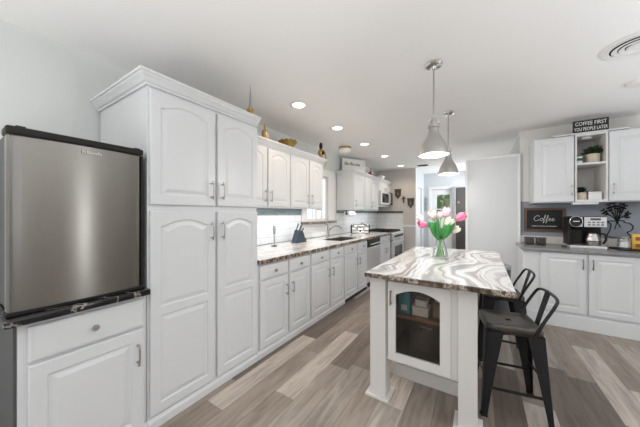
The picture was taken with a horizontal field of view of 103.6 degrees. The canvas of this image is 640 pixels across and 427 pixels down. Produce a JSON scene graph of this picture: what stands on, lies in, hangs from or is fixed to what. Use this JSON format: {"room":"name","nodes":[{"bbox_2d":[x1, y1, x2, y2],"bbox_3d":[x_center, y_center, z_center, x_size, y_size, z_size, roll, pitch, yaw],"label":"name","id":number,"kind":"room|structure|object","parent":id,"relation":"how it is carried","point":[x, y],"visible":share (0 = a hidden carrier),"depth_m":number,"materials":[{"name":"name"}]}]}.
{"room":"kitchen","nodes":[
{"label":"kitchen","id":0,"kind":"room"},
{"bbox_2d":[0,20,376,245],"bbox_3d":[-0.943,0.070,3.272,0.140,2.520,9.500,0,0,33],"label":"wall","id":1,"kind":"structure","parent":0,"point":[47,85],"depth_m":1.74,"materials":[{"name":"white paint"}]},
{"bbox_2d":[256,135,292,207],"bbox_3d":[-0.760,-0.464,3.012,0.420,0.787,0.858,0,0,33],"label":"upper cabinet","id":2,"kind":"object","parent":1,"relation":"attached to","point":[273,157],"visible":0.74,"depth_m":3.01,"materials":[{"name":"white paint"}]},
{"bbox_2d":[261,124,268,137],"bbox_3d":[-0.643,-0.951,2.938,0.078,0.187,0.076,0,0,33],"label":"glass bottle","id":3,"kind":"object","parent":2,"relation":"on","point":[264,133],"visible":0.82,"depth_m":2.91,"materials":[{"name":"gold metal"}]},
{"bbox_2d":[256,209,300,214],"bbox_3d":[-0.763,-0.020,3.412,0.012,0.090,1.670,0,0,33],"label":"trim","id":4,"kind":"structure","parent":1,"relation":"attached to","point":[259,211],"depth_m":3.65,"materials":[{"name":"blue glass"}]},
{"bbox_2d":[257,215,300,244],"bbox_3d":[-0.763,0.220,3.413,0.010,0.390,1.670,0,0,33],"label":"backsplash","id":5,"kind":"structure","parent":1,"relation":"attached to","point":[286,225],"depth_m":3.62,"materials":[{"name":"white tile"}]},
{"bbox_2d":[272,148,326,208],"bbox_3d":[-0.293,-0.464,3.743,0.420,0.787,0.873,0,0,33],"label":"upper cabinet","id":6,"kind":"object","parent":1,"relation":"attached to","point":[306,169],"visible":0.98,"depth_m":3.57,"materials":[{"name":"white paint"}]},
{"bbox_2d":[278,138,296,146],"bbox_3d":[-0.439,-0.926,3.437,0.256,0.137,0.256,0,0,33],"label":"decorative bowl","id":7,"kind":"object","parent":6,"relation":"on","point":[290,142],"visible":0.52,"depth_m":3.35,"materials":[{"name":"gold metal"}]},
{"bbox_2d":[318,143,326,165],"bbox_3d":[0.032,-0.931,4.000,0.116,0.357,0.206,0,0,12],"label":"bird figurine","id":8,"kind":"object","parent":6,"relation":"on","point":[321,152],"visible":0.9,"depth_m":3.92,"materials":[{"name":"gold metal"}]},
{"bbox_2d":[301,169,336,224],"bbox_3d":[-0.036,-0.325,4.603,0.155,1.010,1.140,0,0,33],"label":"window","id":9,"kind":"structure","parent":1,"relation":"in","point":[327,173],"depth_m":4.83,"materials":[{"name":"white paint"}]},
{"bbox_2d":[302,223,336,237],"bbox_3d":[0.009,0.300,4.622,0.010,0.230,1.200,0,0,33],"label":"trim","id":10,"kind":"structure","parent":1,"relation":"attached to","point":[310,230],"depth_m":4.53,"materials":[{"name":"white tile"}]},
{"bbox_2d":[335,169,366,209],"bbox_3d":[0.650,-0.464,5.218,0.420,0.787,0.610,0,0,33],"label":"upper cabinet","id":11,"kind":"object","parent":1,"relation":"attached to","point":[351,182],"visible":1,"depth_m":5.04,"materials":[{"name":"white paint"}]},
{"bbox_2d":[344,210,354,216],"bbox_3d":[0.618,-0.002,5.239,0.120,0.134,0.329,0,0,33],"label":"paper towel holder","id":12,"kind":"object","parent":11,"relation":"attached to","point":[346,213],"visible":1,"depth_m":5.14,"materials":[{"name":"white paper"}]},
{"bbox_2d":[342,158,364,172],"bbox_3d":[0.711,-1.000,5.318,0.595,0.285,0.026,0,0,-30],"label":"framed sign","id":13,"kind":"object","parent":11,"relation":"on","point":[347,163],"visible":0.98,"depth_m":5.31,"materials":[{"name":"white paint"}]},
{"bbox_2d":[336,213,376,233],"bbox_3d":[0.975,0.205,6.134,0.010,0.420,2.389,0,0,33],"label":"trim","id":14,"kind":"structure","parent":1,"relation":"attached to","point":[370,219],"depth_m":5.90,"materials":[{"name":"white tile"}]},
{"bbox_2d":[336,210,376,212],"bbox_3d":[0.976,-0.035,6.133,0.012,0.060,2.387,0,0,33],"label":"trim","id":15,"kind":"structure","parent":1,"relation":"attached to","point":[337,211],"depth_m":6.09,"materials":[{"name":"blue tile"}]},
{"bbox_2d":[355,174,379,210],"bbox_3d":[1.047,-0.464,5.840,0.420,0.787,0.861,0,0,33],"label":"upper cabinet","id":16,"kind":"object","parent":1,"relation":"attached to","point":[371,182],"visible":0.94,"depth_m":5.71,"materials":[{"name":"white paint"}]},
{"bbox_2d":[378,178,391,192],"bbox_3d":[1.535,-0.709,6.615,0.434,0.297,0.968,0,0,33],"label":"upper cabinet","id":17,"kind":"object","parent":1,"relation":"attached to","point":[383,185],"visible":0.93,"depth_m":6.46,"materials":[{"name":"white paint"}]},
{"bbox_2d":[378,191,392,205],"bbox_3d":[1.563,-0.388,6.596,0.476,0.335,0.940,0,0,33],"label":"microwave","id":18,"kind":"object","parent":17,"relation":"attached to","point":[384,198],"visible":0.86,"depth_m":6.34,"materials":[{"name":"white paint"}]},
{"bbox_2d":[0,0,639,173],"bbox_3d":[2.018,-1.240,2.211,6.420,0.100,10.900,0,0,33],"label":"ceiling","id":19,"kind":"structure","parent":0,"point":[509,67],"depth_m":1.90,"materials":[{"name":"white paint"}]},
{"bbox_2d":[290,101,307,108],"bbox_3d":[-0.231,-1.180,2.758,0.196,0.018,0.196,0,0,33],"label":"recessed light","id":20,"kind":"object","parent":19,"relation":"in","point":[295,104],"visible":1,"depth_m":2.73,"materials":[{"name":"white glass"}]},
{"bbox_2d":[330,125,344,130],"bbox_3d":[0.242,-1.180,3.500,0.196,0.018,0.196,0,0,33],"label":"recessed light","id":21,"kind":"object","parent":19,"relation":"in","point":[337,127],"visible":1,"depth_m":3.47,"materials":[{"name":"white glass"}]},
{"bbox_2d":[339,146,350,153],"bbox_3d":[0.450,-1.137,4.530,0.224,0.104,0.224,0,0,33],"label":"dome light","id":22,"kind":"object","parent":19,"relation":"attached to","point":[342,149],"visible":1,"depth_m":4.45,"materials":[{"name":"white glass"}]},
{"bbox_2d":[359,142,369,145],"bbox_3d":[0.759,-1.180,4.309,0.196,0.018,0.196,0,0,33],"label":"recessed light","id":23,"kind":"object","parent":19,"relation":"in","point":[363,143],"visible":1,"depth_m":4.28,"materials":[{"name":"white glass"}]},
{"bbox_2d":[419,59,448,157],"bbox_3d":[0.902,-0.819,2.001,0.220,0.742,0.220,0,0,33],"label":"pendant lamp","id":24,"kind":"object","parent":19,"relation":"hanging from","point":[434,145],"visible":1,"depth_m":1.97,"materials":[{"name":"silver metal"}]},
{"bbox_2d":[438,110,458,175],"bbox_3d":[1.508,-0.819,2.964,0.220,0.742,0.220,0,0,33],"label":"pendant lamp","id":25,"kind":"object","parent":19,"relation":"hanging from","point":[448,167],"visible":0.81,"depth_m":2.92,"materials":[{"name":"silver metal"}]},
{"bbox_2d":[598,31,639,60],"bbox_3d":[2.232,-1.177,1.766,0.384,0.026,0.384,0,0,33],"label":"ceiling vent","id":26,"kind":"object","parent":19,"relation":"in","point":[628,46],"visible":1,"depth_m":1.80,"materials":[{"name":"white metal"}]},
{"bbox_2d":[624,78,639,88],"bbox_3d":[2.866,-1.172,2.275,0.150,0.036,0.150,0,0,33],"label":"smoke detector","id":27,"kind":"object","parent":19,"relation":"attached to","point":[634,83],"visible":1,"depth_m":2.27,"materials":[{"name":"white plastic"}]},
{"bbox_2d":[377,168,414,251],"bbox_3d":[2.089,0.070,6.925,1.036,2.520,0.120,0,0,33],"label":"wall","id":28,"kind":"structure","parent":0,"point":[404,179],"depth_m":6.73,"materials":[{"name":"grey paint"}]},
{"bbox_2d":[377,213,402,228],"bbox_3d":[1.928,0.263,6.950,0.714,0.535,0.010,0,0,33],"label":"trim","id":29,"kind":"structure","parent":28,"relation":"attached to","point":[384,220],"depth_m":6.94,"materials":[{"name":"white tile"}]},
{"bbox_2d":[377,211,402,212],"bbox_3d":[1.927,-0.035,6.949,0.714,0.060,0.012,0,0,33],"label":"trim","id":30,"kind":"structure","parent":28,"relation":"attached to","point":[377,211],"depth_m":6.94,"materials":[{"name":"brown tile"}]},
{"bbox_2d":[394,189,401,197],"bbox_3d":[2.110,-0.525,6.823,0.185,0.270,0.027,0,0,33],"label":"wall plaque","id":31,"kind":"object","parent":28,"relation":"attached to","point":[397,191],"visible":1,"depth_m":6.81,"materials":[{"name":"brown wood"}]},
{"bbox_2d":[407,198,413,207],"bbox_3d":[2.388,-0.270,6.645,0.185,0.270,0.027,0,0,33],"label":"wall plaque","id":32,"kind":"object","parent":28,"relation":"attached to","point":[410,201],"visible":1,"depth_m":6.63,"materials":[{"name":"brown wood"}]},
{"bbox_2d":[159,287,639,426],"bbox_3d":[2.018,1.380,2.211,6.420,0.100,10.900,0,0,33],"label":"floor","id":33,"kind":"structure","parent":0,"point":[320,377],"depth_m":1.91,"materials":[{"name":"wood"}]},
{"bbox_2d":[0,296,147,426],"bbox_3d":[-1.488,0.909,1.500,0.820,0.842,0.516,0,0,33],"label":"base cabinet","id":34,"kind":"object","parent":33,"relation":"on","point":[87,368],"visible":0.93,"depth_m":1.27,"materials":[{"name":"white paint"}]},
{"bbox_2d":[0,286,149,329],"bbox_3d":[-1.503,0.465,1.491,0.829,0.034,0.550,0,0,33],"label":"countertop","id":35,"kind":"structure","parent":34,"relation":"on","point":[12,322],"depth_m":1.20,"materials":[{"name":"black stone"}]},
{"bbox_2d":[0,125,142,317],"bbox_3d":[-1.502,0.031,1.482,0.752,0.830,0.519,0,0,33],"label":"refrigerator","id":36,"kind":"object","parent":35,"relation":"on","point":[71,208],"visible":1,"depth_m":1.22,"materials":[{"name":"silver metal"}]},
{"bbox_2d":[90,65,260,426],"bbox_3d":[-1.130,0.236,2.073,0.834,2.187,0.946,0,0,33],"label":"tall cabinet","id":37,"kind":"object","parent":33,"relation":"on","point":[199,148],"visible":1,"depth_m":1.76,"materials":[{"name":"white paint"}]},
{"bbox_2d":[247,87,253,113],"bbox_3d":[-0.604,-0.994,2.184,0.044,0.272,0.044,0,0,33],"label":"figurine","id":38,"kind":"object","parent":37,"relation":"on","point":[249,109],"visible":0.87,"depth_m":2.18,"materials":[{"name":"gold metal"}]},
{"bbox_2d":[257,254,310,360],"bbox_3d":[-0.644,0.897,2.821,0.820,0.866,0.831,0,0,33],"label":"base cabinet","id":39,"kind":"object","parent":33,"relation":"on","point":[283,286],"visible":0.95,"depth_m":2.54,"materials":[{"name":"white paint"}]},
{"bbox_2d":[257,232,391,264],"bbox_3d":[0.189,0.443,4.139,0.808,0.039,3.951,0,0,33],"label":"countertop","id":40,"kind":"structure","parent":39,"relation":"on","point":[266,253],"depth_m":3.23,"materials":[{"name":"stone"}]},
{"bbox_2d":[271,225,276,246],"bbox_3d":[-0.591,0.287,3.255,0.080,0.270,0.080,0,0,33],"label":"milk frother","id":41,"kind":"object","parent":40,"relation":"on","point":[274,226],"visible":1,"depth_m":3.24,"materials":[{"name":"silver metal"}]},
{"bbox_2d":[291,223,305,242],"bbox_3d":[-0.308,0.284,3.696,0.110,0.277,0.232,0,0,33],"label":"knife block","id":42,"kind":"object","parent":40,"relation":"on","point":[298,237],"visible":1,"depth_m":3.66,"materials":[{"name":"blue wood"}]},
{"bbox_2d":[325,223,341,237],"bbox_3d":[0.228,0.297,4.366,0.298,0.250,0.100,0,0,33],"label":"faucet","id":43,"kind":"object","parent":40,"relation":"on","point":[328,229],"visible":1,"depth_m":4.42,"materials":[{"name":"silver metal"}]},
{"bbox_2d":[324,237,356,240],"bbox_3d":[0.356,0.527,4.234,0.358,0.206,0.678,0,0,33],"label":"sink","id":44,"kind":"object","parent":40,"relation":"in","point":[336,238],"visible":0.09,"depth_m":4.50,"materials":[{"name":"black metal"}]},
{"bbox_2d":[350,225,369,233],"bbox_3d":[0.842,0.329,5.302,0.390,0.187,0.210,0,0,5],"label":"toaster","id":45,"kind":"object","parent":40,"relation":"on","point":[353,228],"visible":1,"depth_m":5.23,"materials":[{"name":"silver metal"}]},
{"bbox_2d":[309,246,343,325],"bbox_3d":[-0.189,0.897,3.534,0.820,0.866,0.854,0,0,33],"label":"base cabinet","id":46,"kind":"object","parent":33,"relation":"on","point":[326,266],"visible":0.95,"depth_m":3.27,"materials":[{"name":"white paint"}]},
{"bbox_2d":[343,240,366,303],"bbox_3d":[0.287,0.897,4.279,0.820,0.866,0.906,0,0,33],"label":"base cabinet","id":47,"kind":"object","parent":33,"relation":"on","point":[355,254],"visible":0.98,"depth_m":4.00,"materials":[{"name":"white paint"}]},
{"bbox_2d":[345,286,366,302],"bbox_3d":[0.598,1.298,4.074,0.008,0.047,0.830,0,0,33],"label":"vent","id":48,"kind":"object","parent":47,"relation":"attached to","point":[364,288],"visible":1,"depth_m":4.02,"materials":[{"name":"black metal"}]},
{"bbox_2d":[367,237,379,287],"bbox_3d":[0.729,0.899,4.922,0.769,0.862,0.636,0,0,33],"label":"dishwasher","id":49,"kind":"object","parent":33,"relation":"on","point":[373,245],"visible":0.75,"depth_m":4.65,"materials":[{"name":"silver metal"}]},
{"bbox_2d":[380,235,389,263],"bbox_3d":[1.069,0.897,5.503,0.820,0.866,0.693,0,0,33],"label":"base cabinet","id":50,"kind":"object","parent":33,"relation":"on","point":[385,240],"visible":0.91,"depth_m":5.25,"materials":[{"name":"white paint"}]},
{"bbox_2d":[370,228,404,258],"bbox_3d":[1.544,0.864,6.177,0.851,0.932,0.937,0,0,33],"label":"range","id":51,"kind":"object","parent":33,"relation":"on","point":[396,240],"visible":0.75,"depth_m":5.91,"materials":[{"name":"silver metal"}]},
{"bbox_2d":[365,278,482,426],"bbox_3d":[1.058,0.890,2.314,0.728,0.879,1.566,0,0,33],"label":"kitchen island","id":52,"kind":"object","parent":33,"relation":"on","point":[454,372],"visible":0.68,"depth_m":1.73,"materials":[{"name":"white paint"}]},
{"bbox_2d":[399,291,411,313],"bbox_3d":[0.636,0.649,1.877,0.080,0.155,0.082,0,0,33],"label":"carton","id":53,"kind":"object","parent":52,"relation":"on","point":[405,298],"visible":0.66,"depth_m":1.84,"materials":[{"name":"blue cardboard"}]},
{"bbox_2d":[396,298,439,325],"bbox_3d":[0.805,0.736,1.906,0.459,0.018,0.420,0,0,33],"label":"shelf","id":54,"kind":"object","parent":52,"relation":"attached to","point":[431,320],"depth_m":1.78,"materials":[{"name":"brown wood"}]},
{"bbox_2d":[412,303,431,317],"bbox_3d":[0.733,0.694,1.816,0.116,0.065,0.116,0,0,33],"label":"food container","id":55,"kind":"object","parent":52,"relation":"on","point":[420,311],"visible":0.78,"depth_m":1.77,"materials":[{"name":"beige plastic"}]},
{"bbox_2d":[412,308,430,317],"bbox_3d":[0.733,0.699,1.816,0.110,0.055,0.110,0,0,33],"label":"tub","id":56,"kind":"object","parent":55,"relation":"in","point":[422,312],"depth_m":1.77,"materials":[{"name":"white ceramic"}]},
{"bbox_2d":[415,296,428,307],"bbox_3d":[0.737,0.639,1.819,0.086,0.044,0.086,0,0,33],"label":"food container","id":57,"kind":"object","parent":55,"relation":"on","point":[419,301],"visible":1,"depth_m":1.79,"materials":[{"name":"beige plastic"}]},
{"bbox_2d":[415,301,428,307],"bbox_3d":[0.737,0.644,1.819,0.080,0.034,0.080,0,0,33],"label":"tub","id":58,"kind":"object","parent":57,"relation":"in","point":[418,303],"depth_m":1.78,"materials":[{"name":"white ceramic"}]},
{"bbox_2d":[409,320,439,355],"bbox_3d":[0.833,0.907,1.936,0.240,0.234,0.240,0,0,33],"label":"storage box","id":59,"kind":"object","parent":52,"relation":"on","point":[424,337],"visible":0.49,"depth_m":1.86,"materials":[{"name":"brown wood"}]},
{"bbox_2d":[433,300,439,318],"bbox_3d":[0.872,0.654,1.787,0.115,0.145,0.150,0,0,33],"label":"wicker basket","id":60,"kind":"object","parent":52,"relation":"on","point":[436,305],"visible":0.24,"depth_m":1.74,"materials":[{"name":"wicker"}]},
{"bbox_2d":[364,246,515,297],"bbox_3d":[1.128,0.434,2.269,0.858,0.032,1.680,0,0,33],"label":"island countertop","id":61,"kind":"structure","parent":52,"relation":"on","point":[484,272],"depth_m":1.85,"materials":[{"name":"white stone"}]},
{"bbox_3d":[1.110,0.320,2.329,0.138,0.196,0.138,0,0,33],"label":"glass vase","id":62,"kind":"object","parent":61,"relation":"on","visible":0},
{"bbox_2d":[417,220,443,255],"bbox_3d":[1.023,0.233,2.295,0.264,0.339,0.089,0,0,1],"label":"tulip","id":63,"kind":"object","parent":62,"relation":"in","point":[422,224],"visible":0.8,"depth_m":2.28,"materials":[{"name":"pink plant"}]},
{"bbox_2d":[417,214,444,256],"bbox_3d":[1.036,0.205,2.364,0.248,0.395,0.057,0,0,11],"label":"tulip","id":64,"kind":"object","parent":62,"relation":"in","point":[419,217],"visible":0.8,"depth_m":2.36,"materials":[{"name":"beige plant"}]},
{"bbox_2d":[427,210,441,256],"bbox_3d":[1.048,0.183,2.308,0.101,0.438,0.160,0,0,42],"label":"tulip","id":65,"kind":"object","parent":62,"relation":"in","point":[431,214],"visible":0.95,"depth_m":2.28,"materials":[{"name":"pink plant"}]},
{"bbox_2d":[437,211,442,256],"bbox_3d":[1.133,0.189,2.362,0.057,0.426,0.118,0,0,17],"label":"tulip","id":66,"kind":"object","parent":62,"relation":"in","point":[439,214],"visible":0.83,"depth_m":2.37,"materials":[{"name":"pink plant"}]},
{"bbox_2d":[438,207,450,256],"bbox_3d":[1.170,0.169,2.345,0.110,0.466,0.138,0,0,33],"label":"tulip","id":67,"kind":"object","parent":62,"relation":"in","point":[446,212],"visible":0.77,"depth_m":2.35,"materials":[{"name":"pink plant"}]},
{"bbox_2d":[438,217,454,254],"bbox_3d":[1.156,0.215,2.299,0.075,0.375,0.139,0,0,-28],"label":"tulip","id":68,"kind":"object","parent":62,"relation":"in","point":[446,232],"visible":1,"depth_m":2.26,"materials":[{"name":"beige plant"}]},
{"bbox_2d":[436,226,460,256],"bbox_3d":[1.180,0.244,2.295,0.210,0.317,0.086,0,0,0],"label":"tulip","id":69,"kind":"object","parent":62,"relation":"in","point":[456,229],"visible":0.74,"depth_m":2.29,"materials":[{"name":"beige plant"}]},
{"bbox_2d":[435,212,466,256],"bbox_3d":[1.203,0.195,2.288,0.274,0.415,0.109,0,0,-2],"label":"tulip","id":70,"kind":"object","parent":62,"relation":"in","point":[461,216],"visible":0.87,"depth_m":2.29,"materials":[{"name":"pink plant"}]},
{"bbox_2d":[465,153,519,289],"bbox_3d":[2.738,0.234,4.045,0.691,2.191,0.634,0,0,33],"label":"door","id":71,"kind":"structure","parent":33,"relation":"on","point":[492,183],"depth_m":3.77,"materials":[{"name":"white paint"}]},
{"bbox_2d":[493,263,511,320],"bbox_3d":[2.041,0.945,2.897,0.260,0.770,0.260,0,0,33],"label":"bar stool","id":72,"kind":"object","parent":33,"relation":"on","point":[500,305],"visible":0.16,"depth_m":2.79,"materials":[{"name":"black metal"}]},
{"bbox_2d":[478,268,535,369],"bbox_3d":[1.744,0.923,2.400,0.431,0.814,0.396,0,0,27],"label":"bar stool","id":73,"kind":"object","parent":33,"relation":"on","point":[486,301],"visible":0.38,"depth_m":2.31,"materials":[{"name":"black metal"}]},
{"bbox_2d":[478,287,559,426],"bbox_3d":[1.333,0.923,1.757,0.431,0.814,0.396,0,0,23],"label":"bar stool","id":74,"kind":"object","parent":33,"relation":"on","point":[492,324],"visible":0.91,"depth_m":1.66,"materials":[{"name":"metal"}]},
{"bbox_2d":[518,247,639,340],"bbox_3d":[3.085,0.889,3.090,0.990,0.882,0.606,0,0,33],"label":"base cabinet","id":75,"kind":"object","parent":33,"relation":"on","point":[596,293],"visible":0.89,"depth_m":2.84,"materials":[{"name":"white paint"}]},
{"bbox_2d":[516,242,639,256],"bbox_3d":[3.305,0.431,2.993,1.512,0.032,0.673,0,0,33],"label":"countertop","id":76,"kind":"structure","parent":75,"relation":"on","point":[548,247],"depth_m":2.90,"materials":[{"name":"grey stone"}]},
{"bbox_2d":[524,236,534,244],"bbox_3d":[2.781,0.362,3.350,0.108,0.104,0.094,0,0,33],"label":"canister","id":77,"kind":"object","parent":76,"relation":"on","point":[527,240],"visible":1,"depth_m":3.32,"materials":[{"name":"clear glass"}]},
{"bbox_2d":[535,237,546,244],"bbox_3d":[2.875,0.362,3.284,0.108,0.104,0.094,0,0,33],"label":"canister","id":78,"kind":"object","parent":76,"relation":"on","point":[539,240],"visible":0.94,"depth_m":3.25,"materials":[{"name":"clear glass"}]},
{"bbox_2d":[520,235,630,247],"bbox_3d":[3.505,0.365,3.248,1.450,0.100,0.020,0,0,33],"label":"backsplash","id":79,"kind":"structure","parent":76,"relation":"on","point":[550,239],"depth_m":3.40,"materials":[{"name":"tile"}]},
{"bbox_2d":[561,216,606,249],"bbox_3d":[3.215,0.222,3.107,0.387,0.386,0.302,0,0,33],"label":"coffee maker","id":80,"kind":"object","parent":76,"relation":"on","point":[578,231],"visible":1,"depth_m":3.03,"materials":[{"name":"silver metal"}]},
{"bbox_2d":[608,247,639,251],"bbox_3d":[3.666,0.407,2.784,0.580,0.014,0.280,0,0,33],"label":"serving tray","id":81,"kind":"object","parent":76,"relation":"on","point":[615,248],"visible":1,"depth_m":2.82,"materials":[{"name":"black plastic"}]},
{"bbox_2d":[618,236,629,247],"bbox_3d":[3.498,0.333,2.903,0.100,0.134,0.100,0,0,33],"label":"jar","id":82,"kind":"object","parent":81,"relation":"on","point":[624,244],"visible":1,"depth_m":2.88,"materials":[{"name":"clear glass"}]},
{"bbox_2d":[631,234,639,248],"bbox_3d":[3.604,0.318,2.846,0.110,0.165,0.062,0,0,33],"label":"snack packet","id":83,"kind":"object","parent":81,"relation":"on","point":[635,238],"visible":0.98,"depth_m":2.85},
{"bbox_2d":[417,170,423,246],"bbox_3d":[2.798,0.070,7.184,0.120,2.520,1.080,0,0,33],"label":"wall","id":84,"kind":"structure","parent":0,"point":[420,176],"depth_m":7.30,"materials":[{"name":"white paint"}]},
{"bbox_2d":[415,168,416,246],"bbox_3d":[2.534,0.070,6.645,0.016,2.519,0.132,0,0,33],"label":"trim","id":85,"kind":"structure","parent":84,"relation":"attached to","point":[415,168],"depth_m":6.59,"materials":[{"name":"white paint"}]},
{"bbox_2d":[417,184,422,246],"bbox_3d":[2.752,0.265,7.047,0.090,2.130,0.780,0,0,33],"label":"door","id":86,"kind":"structure","parent":84,"relation":"in","point":[418,185],"depth_m":7.08,"materials":[{"name":"white paint"}]},
{"bbox_2d":[424,171,464,246],"bbox_3d":[3.985,0.070,7.138,2.170,2.520,0.120,0,0,33],"label":"wall","id":87,"kind":"structure","parent":0,"point":[433,179],"depth_m":7.45,"materials":[{"name":"white paint"}]},
{"bbox_2d":[429,186,453,248],"bbox_3d":[3.536,0.270,7.374,0.660,2.120,0.105,0,0,33],"label":"door","id":88,"kind":"structure","parent":87,"relation":"in","point":[447,190],"depth_m":7.42,"materials":[{"name":"white paint"}]},
{"bbox_2d":[456,187,464,249],"bbox_3d":[4.155,0.295,6.888,0.775,2.050,0.113,0,0,33],"label":"door","id":89,"kind":"structure","parent":87,"relation":"in","point":[460,191],"depth_m":7.04,"materials":[{"name":"brown paint"}]},
{"bbox_2d":[452,187,455,248],"bbox_3d":[3.777,0.240,7.119,0.100,1.980,0.028,0,0,33],"label":"door frame","id":90,"kind":"structure","parent":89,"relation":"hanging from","point":[453,188],"depth_m":7.11,"materials":[{"name":"white wood"}]},
{"bbox_2d":[509,134,518,153],"bbox_3d":[3.913,0.070,5.130,0.120,2.520,3.340,0,0,33],"label":"wall","id":91,"kind":"structure","parent":0,"point":[515,149],"depth_m":4.01,"materials":[{"name":"white paint"}]},
{"bbox_2d":[519,115,639,201],"bbox_3d":[4.247,0.070,2.864,3.123,2.520,0.120,0,0,33],"label":"wall","id":92,"kind":"structure","parent":0,"point":[526,138],"depth_m":3.57,"materials":[{"name":"white paint"}]},
{"bbox_2d":[524,208,565,231],"bbox_3d":[3.111,0.086,3.495,0.436,0.328,0.026,0,0,33],"label":"framed sign","id":93,"kind":"object","parent":92,"relation":"attached to","point":[535,219],"visible":0.98,"depth_m":3.50,"materials":[{"name":"brown wood"}]},
{"bbox_2d":[529,135,573,203],"bbox_3d":[3.028,-0.545,3.310,0.383,0.819,0.436,0,0,33],"label":"upper cabinet","id":94,"kind":"object","parent":92,"relation":"attached to","point":[551,160],"visible":1,"depth_m":3.17,"materials":[{"name":"white paint"}]},
{"bbox_2d":[552,127,629,137],"bbox_3d":[3.222,-0.964,3.037,0.640,0.015,0.132,0,0,33],"label":"plank","id":95,"kind":"object","parent":94,"relation":"on","point":[621,128],"visible":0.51,"depth_m":2.97,"materials":[{"name":"white paint"}]},
{"bbox_2d":[573,117,608,132],"bbox_3d":[3.214,-1.045,2.997,0.300,0.146,0.027,0,0,33],"label":"block sign","id":96,"kind":"object","parent":95,"relation":"on","point":[596,124],"visible":1,"depth_m":2.98,"materials":[{"name":"black wood"}]},
{"bbox_2d":[520,202,639,238],"bbox_3d":[4.088,0.090,2.890,2.822,0.520,0.006,0,0,33],"label":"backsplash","id":97,"kind":"structure","parent":92,"relation":"attached to","point":[633,207],"depth_m":3.20,"materials":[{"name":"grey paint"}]},
{"bbox_2d":[574,131,607,202],"bbox_3d":[3.318,-0.545,3.150,0.274,0.819,0.394,0,0,33],"label":"open shelf","id":98,"kind":"object","parent":92,"relation":"attached to","point":[593,176],"visible":0.69,"depth_m":3.08,"materials":[{"name":"white paint"}]},
{"bbox_2d":[577,156,582,162],"bbox_3d":[3.186,-0.652,3.103,0.066,0.088,0.066,0,0,33],"label":"mug","id":99,"kind":"object","parent":98,"relation":"on","point":[579,159],"visible":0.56,"depth_m":3.08,"materials":[{"name":"white ceramic"}]},
{"bbox_2d":[577,186,587,199],"bbox_3d":[3.205,-0.251,3.107,0.138,0.169,0.138,0,0,33],"label":"potted plant","id":100,"kind":"object","parent":98,"relation":"on","point":[581,195],"visible":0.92,"depth_m":3.07,"materials":[{"name":"green plant"}]},
{"bbox_2d":[571,202,598,204],"bbox_3d":[3.199,-0.122,3.047,0.220,0.028,0.080,0,0,33],"label":"light","id":101,"kind":"object","parent":98,"relation":"attached to","point":[573,203],"visible":1,"depth_m":3.02,"materials":[{"name":"white plastic"}]},
{"bbox_2d":[581,136,592,139],"bbox_3d":[3.266,-0.920,3.087,0.100,0.022,0.100,0,0,33],"label":"puck light","id":102,"kind":"object","parent":98,"relation":"attached to","point":[589,137],"visible":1,"depth_m":3.06,"materials":[{"name":"white plastic"}]},
{"bbox_2d":[580,145,603,162],"bbox_3d":[3.311,-0.721,3.057,0.187,0.225,0.205,0,0,7],"label":"potted plant","id":103,"kind":"object","parent":98,"relation":"on","point":[596,151],"visible":0.93,"depth_m":3.02,"materials":[{"name":"green plant"}]},
{"bbox_2d":[586,191,602,199],"bbox_3d":[3.321,-0.214,3.058,0.119,0.096,0.114,0,0,33],"label":"box","id":104,"kind":"object","parent":98,"relation":"on","point":[590,195],"visible":0.74,"depth_m":3.02,"materials":[{"name":"white cardboard"}]},
{"bbox_2d":[600,203,633,237],"bbox_3d":[3.685,0.081,3.134,0.288,0.451,0.008,0,0,33],"label":"wall art","id":105,"kind":"object","parent":92,"relation":"attached to","point":[617,218],"visible":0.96,"depth_m":3.13,"materials":[{"name":"black plastic"}]},
{"bbox_2d":[600,127,639,202],"bbox_3d":[3.601,-0.545,2.944,0.420,0.819,0.436,0,0,33],"label":"upper cabinet","id":106,"kind":"object","parent":92,"relation":"attached to","point":[624,144],"visible":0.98,"depth_m":2.84,"materials":[{"name":"white paint"}]},
{"label":"outside","id":107,"kind":"structure","parent":0,"visible":0},
{"bbox_2d":[437,189,449,214],"bbox_3d":[4.772,0.023,10.252,2.162,2.619,2.144,0,0,33],"label":"shrub","id":108,"kind":"object","parent":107,"point":[446,200],"visible":0.1,"depth_m":9.65,"materials":[{"name":"green plant"}]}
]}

